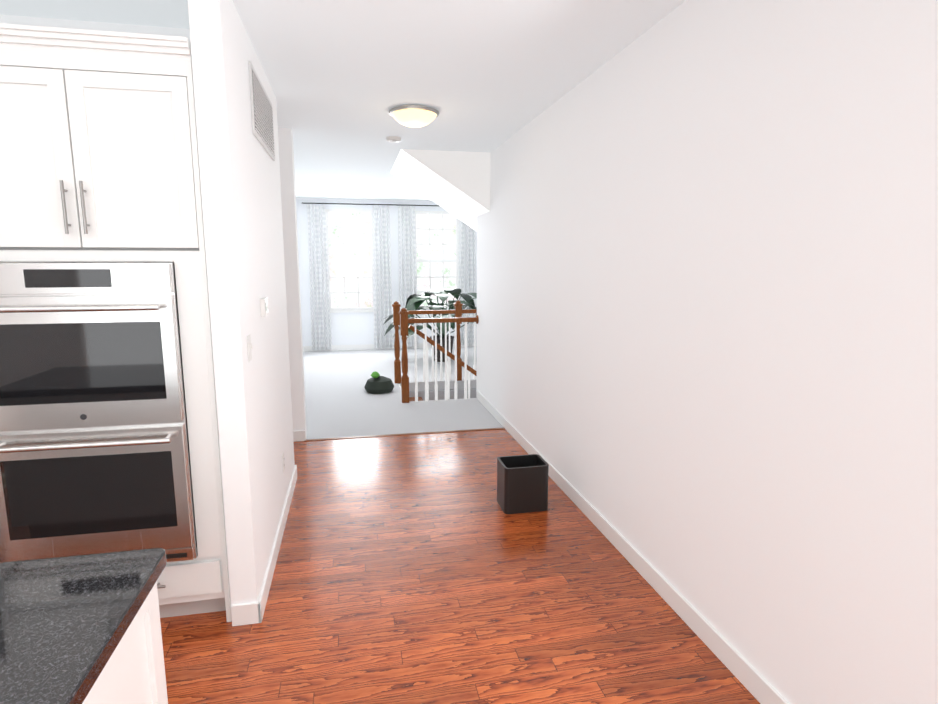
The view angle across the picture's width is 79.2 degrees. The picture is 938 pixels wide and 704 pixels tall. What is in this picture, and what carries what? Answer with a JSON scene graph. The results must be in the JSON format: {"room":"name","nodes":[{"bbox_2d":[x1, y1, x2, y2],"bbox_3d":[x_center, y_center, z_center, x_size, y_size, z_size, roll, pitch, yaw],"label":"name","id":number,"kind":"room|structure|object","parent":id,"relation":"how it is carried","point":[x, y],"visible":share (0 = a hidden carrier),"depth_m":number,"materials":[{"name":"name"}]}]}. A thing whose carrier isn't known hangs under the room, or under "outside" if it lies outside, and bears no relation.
{"room":"kitchen","nodes":[
{"label":"kitchen","id":0,"kind":"room"},
{"bbox_2d":[0,14,190,42],"bbox_3d":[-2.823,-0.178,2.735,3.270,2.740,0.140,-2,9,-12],"label":"crown molding","id":1,"kind":"structure","parent":0,"point":[84,25],"depth_m":2.67,"materials":[{"name":"white paint"}]},
{"bbox_2d":[188,0,294,604],"bbox_3d":[-1.197,-0.256,3.226,0.115,2.740,1.785,-2,9,-12],"label":"wall pillar","id":2,"kind":"structure","parent":0,"point":[239,167],"depth_m":2.51,"materials":[{"name":"white paint"}]},
{"bbox_2d":[247,334,252,361],"bbox_3d":[-0.985,-0.018,2.556,0.014,0.116,0.072,-2,9,-12],"label":"light switch","id":3,"kind":"object","parent":2,"relation":"attached to","point":[249,346],"visible":1,"depth_m":2.54,"materials":[{"name":"white plastic"}]},
{"bbox_2d":[248,61,274,160],"bbox_3d":[-1.159,-1.325,3.202,0.016,0.340,0.800,-2,9,-12],"label":"air vent grille","id":4,"kind":"object","parent":2,"relation":"attached to","point":[262,119],"visible":1,"depth_m":3.07,"materials":[{"name":"white metal"}]},
{"bbox_2d":[260,298,268,316],"bbox_3d":[-1.071,-0.236,2.969,0.024,0.090,0.120,-2,9,-12],"label":"thermostat","id":5,"kind":"object","parent":2,"relation":"attached to","point":[264,306],"visible":1,"depth_m":2.92,"materials":[{"name":"white plastic"}]},
{"bbox_2d":[251,465,296,623],"bbox_3d":[-1.136,1.046,3.445,0.017,0.100,1.813,-2,9,-12],"label":"baseboard","id":6,"kind":"structure","parent":2,"relation":"attached to","point":[257,608],"depth_m":2.98,"materials":[{"name":"white wood"}]},
{"bbox_2d":[282,452,284,472],"bbox_3d":[-1.181,0.705,3.612,0.007,0.116,0.072,-2,9,-12],"label":"outlet","id":7,"kind":"object","parent":2,"relation":"attached to","point":[283,463],"visible":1,"depth_m":3.59,"materials":[{"name":"white plastic"}]},
{"bbox_2d":[278,128,306,437],"bbox_3d":[-3.178,-0.494,4.730,3.395,2.740,0.140,-2,9,-12],"label":"wall","id":8,"kind":"structure","parent":0,"point":[289,218],"depth_m":4.98,"materials":[{"name":"white paint"}]},
{"bbox_2d":[293,430,305,441],"bbox_3d":[-2.182,0.789,5.062,1.395,0.100,0.014,-2,9,-12],"label":"baseboard","id":9,"kind":"structure","parent":8,"relation":"attached to","point":[300,435],"depth_m":5.18,"materials":[{"name":"white wood"}]},
{"bbox_2d":[0,0,685,200],"bbox_3d":[-0.432,-1.841,4.090,9.200,0.120,13.300,-2,9,-12],"label":"ceiling","id":10,"kind":"structure","parent":0,"point":[344,77],"depth_m":3.20,"materials":[{"name":"white paint"}]},
{"bbox_2d":[386,136,400,142],"bbox_3d":[-0.685,-1.932,5.160,0.140,0.034,0.140,-2,9,-12],"label":"smoke detector","id":11,"kind":"object","parent":10,"relation":"attached to","point":[393,139],"visible":1,"depth_m":5.11,"materials":[{"name":"white plastic"}]},
{"bbox_2d":[389,105,438,127],"bbox_3d":[-0.410,-1.746,4.244,0.376,0.114,0.376,-2,9,-12],"label":"light","id":12,"kind":"object","parent":10,"relation":"attached to","point":[414,116],"visible":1,"depth_m":4.14,"materials":[{"name":"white glass"}]},
{"bbox_2d":[296,198,476,345],"bbox_3d":[-0.291,-1.459,10.818,5.930,2.740,0.140,-2,9,-12],"label":"wall","id":13,"kind":"structure","parent":0,"point":[352,328],"depth_m":10.40,"materials":[{"name":"white paint"}]},
{"bbox_2d":[302,202,393,205],"bbox_3d":[-2.147,-2.639,10.119,1.610,0.019,0.094,-2,9,-12],"label":"curtain rod","id":14,"kind":"object","parent":13,"relation":"attached to","point":[347,203],"visible":1,"depth_m":10.08,"materials":[{"name":"black metal"}]},
{"bbox_2d":[307,204,331,349],"bbox_3d":[-2.691,-1.322,10.176,0.360,2.590,0.055,-2,9,-12],"label":"curtain","id":15,"kind":"object","parent":14,"relation":"hanging from","point":[321,336],"visible":1,"depth_m":10.18,"materials":[{"name":"white fabric"}]},
{"bbox_2d":[372,205,393,347],"bbox_3d":[-1.589,-1.358,10.401,0.360,2.590,0.056,-2,9,-12],"label":"curtain","id":16,"kind":"object","parent":14,"relation":"hanging from","point":[382,289],"visible":0.96,"depth_m":10.40,"materials":[{"name":"white fabric"}]},
{"bbox_2d":[325,209,373,312],"bbox_3d":[-2.163,-1.654,10.353,0.890,1.850,0.120,-2,9,-12],"label":"window","id":17,"kind":"structure","parent":13,"relation":"in","point":[353,309],"depth_m":10.36,"materials":[{"name":"white"}]},
{"bbox_2d":[303,342,476,351],"bbox_3d":[-0.276,-0.144,10.950,5.650,0.100,0.014,-2,9,-12],"label":"baseboard","id":18,"kind":"structure","parent":13,"relation":"attached to","point":[420,345],"depth_m":10.57,"materials":[{"name":"white"}]},
{"bbox_2d":[394,204,438,205],"bbox_3d":[-0.591,-2.690,10.438,1.610,0.019,0.094,-2,9,-12],"label":"curtain rod","id":19,"kind":"object","parent":13,"relation":"attached to","point":[414,205],"visible":0.54,"depth_m":10.31,"materials":[{"name":"black metal"}]},
{"bbox_2d":[398,206,417,346],"bbox_3d":[-1.134,-1.372,10.495,0.360,2.590,0.055,-2,9,-12],"label":"curtain","id":20,"kind":"object","parent":19,"relation":"hanging from","point":[407,254],"visible":0.77,"depth_m":10.44,"materials":[{"name":"white fabric"}]},
{"bbox_2d":[458,220,476,345],"bbox_3d":[-0.032,-1.408,10.720,0.360,2.590,0.056,-2,9,-12],"label":"curtain","id":21,"kind":"object","parent":19,"relation":"hanging from","point":[467,262],"visible":0.6,"depth_m":10.70,"materials":[{"name":"white fabric"}]},
{"bbox_2d":[415,211,458,309],"bbox_3d":[-0.606,-1.704,10.672,0.890,1.850,0.120,-2,9,-12],"label":"window","id":22,"kind":"structure","parent":13,"relation":"in","point":[442,260],"depth_m":10.67,"materials":[{"name":"white"}]},
{"bbox_2d":[303,346,502,438],"bbox_3d":[0.060,0.373,8.395,6.450,0.120,5.650,-2,9,-12],"label":"floor carpet","id":23,"kind":"object","parent":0,"point":[340,401],"visible":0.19,"depth_m":6.68,"materials":[{"name":"white carpet"}]},
{"bbox_2d":[364,371,393,393],"bbox_3d":[-1.138,0.367,7.187,0.380,0.270,0.370,-2,9,-12],"label":"bag","id":24,"kind":"object","parent":23,"relation":"on","point":[376,383],"visible":1,"depth_m":7.07,"materials":[{"name":"fabric"}]},
{"bbox_2d":[383,288,476,361],"bbox_3d":[-0.415,-0.429,9.301,2.101,1.180,2.143,-2,9,-12],"label":"potted plant","id":25,"kind":"object","parent":23,"relation":"on","point":[414,301],"visible":0.67,"depth_m":9.34,"materials":[{"name":"green plant"}]},
{"bbox_2d":[390,149,489,230],"bbox_3d":[1.229,-0.882,7.051,4.220,2.701,1.540,-2,9,-12],"label":"staircase underside","id":26,"kind":"structure","parent":0,"point":[456,184],"depth_m":5.90,"materials":[{"name":"white paint"}]},
{"bbox_2d":[409,388,476,400],"bbox_3d":[1.125,2.031,7.848,4.290,2.975,1.170,-2,9,-12],"label":"wall","id":27,"kind":"structure","parent":0,"point":[441,394],"depth_m":7.80,"materials":[{"name":"grey paint"}]},
{"bbox_2d":[399,384,422,400],"bbox_3d":[0.918,1.853,7.776,3.621,2.850,0.926,-2,9,-12],"label":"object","id":28,"kind":"object","parent":27,"relation":"attached to","point":[413,399],"visible":0.02,"depth_m":7.57,"materials":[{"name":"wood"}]},
{"bbox_2d":[392,300,478,402],"bbox_3d":[0.667,0.926,7.576,3.224,3.172,1.219,-2,9,-12],"label":"balustrade","id":29,"kind":"object","parent":28,"relation":"on","point":[401,319],"visible":0.54,"depth_m":6.75,"materials":[{"name":"brown wood"}]},
{"bbox_2d":[160,429,759,703],"bbox_3d":[-1.475,1.469,1.474,5.700,0.120,7.450,-2,9,-12],"label":"floor","id":30,"kind":"structure","parent":0,"point":[419,569],"depth_m":2.67,"materials":[{"name":"brown wood"}]},
{"bbox_2d":[0,23,231,621],"bbox_3d":[-2.082,-0.003,2.491,1.912,2.470,0.679,-2,9,-12],"label":"cabinet","id":31,"kind":"object","parent":30,"relation":"on","point":[99,158],"visible":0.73,"depth_m":2.22,"materials":[{"name":"white wood"}]},
{"bbox_2d":[0,263,196,562],"bbox_3d":[-1.608,0.251,2.537,0.738,1.285,0.627,-2,9,-12],"label":"double wall oven","id":32,"kind":"object","parent":31,"relation":"in","point":[94,451],"visible":0.81,"depth_m":2.29,"materials":[{"name":"grey metal"}]},
{"bbox_2d":[82,581,167,703],"bbox_3d":[-1.416,1.047,0.961,1.469,0.875,0.738,-2,9,-12],"label":"kitchen island","id":33,"kind":"object","parent":30,"relation":"on","point":[133,671],"visible":0.25,"depth_m":1.30,"materials":[{"name":"white wood"}]},
{"bbox_2d":[0,548,166,703],"bbox_3d":[-1.420,0.591,0.905,1.515,0.040,0.765,-2,9,-12],"label":"island countertop","id":34,"kind":"structure","parent":33,"relation":"on","point":[65,622],"depth_m":1.15,"materials":[{"name":"stone"}]},
{"bbox_2d":[305,427,504,440],"bbox_3d":[-0.574,0.782,5.406,1.915,0.006,0.040,-2,9,-12],"label":"threshold strip","id":35,"kind":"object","parent":30,"relation":"on","point":[402,434],"depth_m":5.38,"materials":[{"name":"brown wood"}]},
{"bbox_2d":[497,454,548,513],"bbox_3d":[0.357,0.882,3.808,0.300,0.310,0.240,-2,9,-12],"label":"waste bin","id":36,"kind":"object","parent":30,"relation":"on","point":[522,483],"visible":1,"depth_m":3.70,"materials":[{"name":"black plastic"}]},
{"bbox_2d":[476,0,937,703],"bbox_3d":[1.046,-0.138,2.478,0.140,2.740,8.740,-2,9,-12],"label":"wall","id":37,"kind":"structure","parent":0,"point":[706,380],"depth_m":2.10,"materials":[{"name":"white paint"}]},
{"bbox_2d":[477,390,788,703],"bbox_3d":[0.963,1.163,2.703,0.014,0.100,8.530,-2,9,-12],"label":"baseboard","id":38,"kind":"structure","parent":37,"relation":"attached to","point":[748,676],"depth_m":2.72,"materials":[{"name":"white wood"}]},
{"label":"outside","id":39,"kind":"structure","parent":0,"visible":0},
{"bbox_2d":[328,212,455,307],"bbox_3d":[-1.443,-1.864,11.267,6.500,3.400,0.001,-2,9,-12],"label":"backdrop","id":40,"kind":"structure","parent":39,"point":[350,249],"depth_m":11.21,"materials":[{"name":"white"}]}
]}

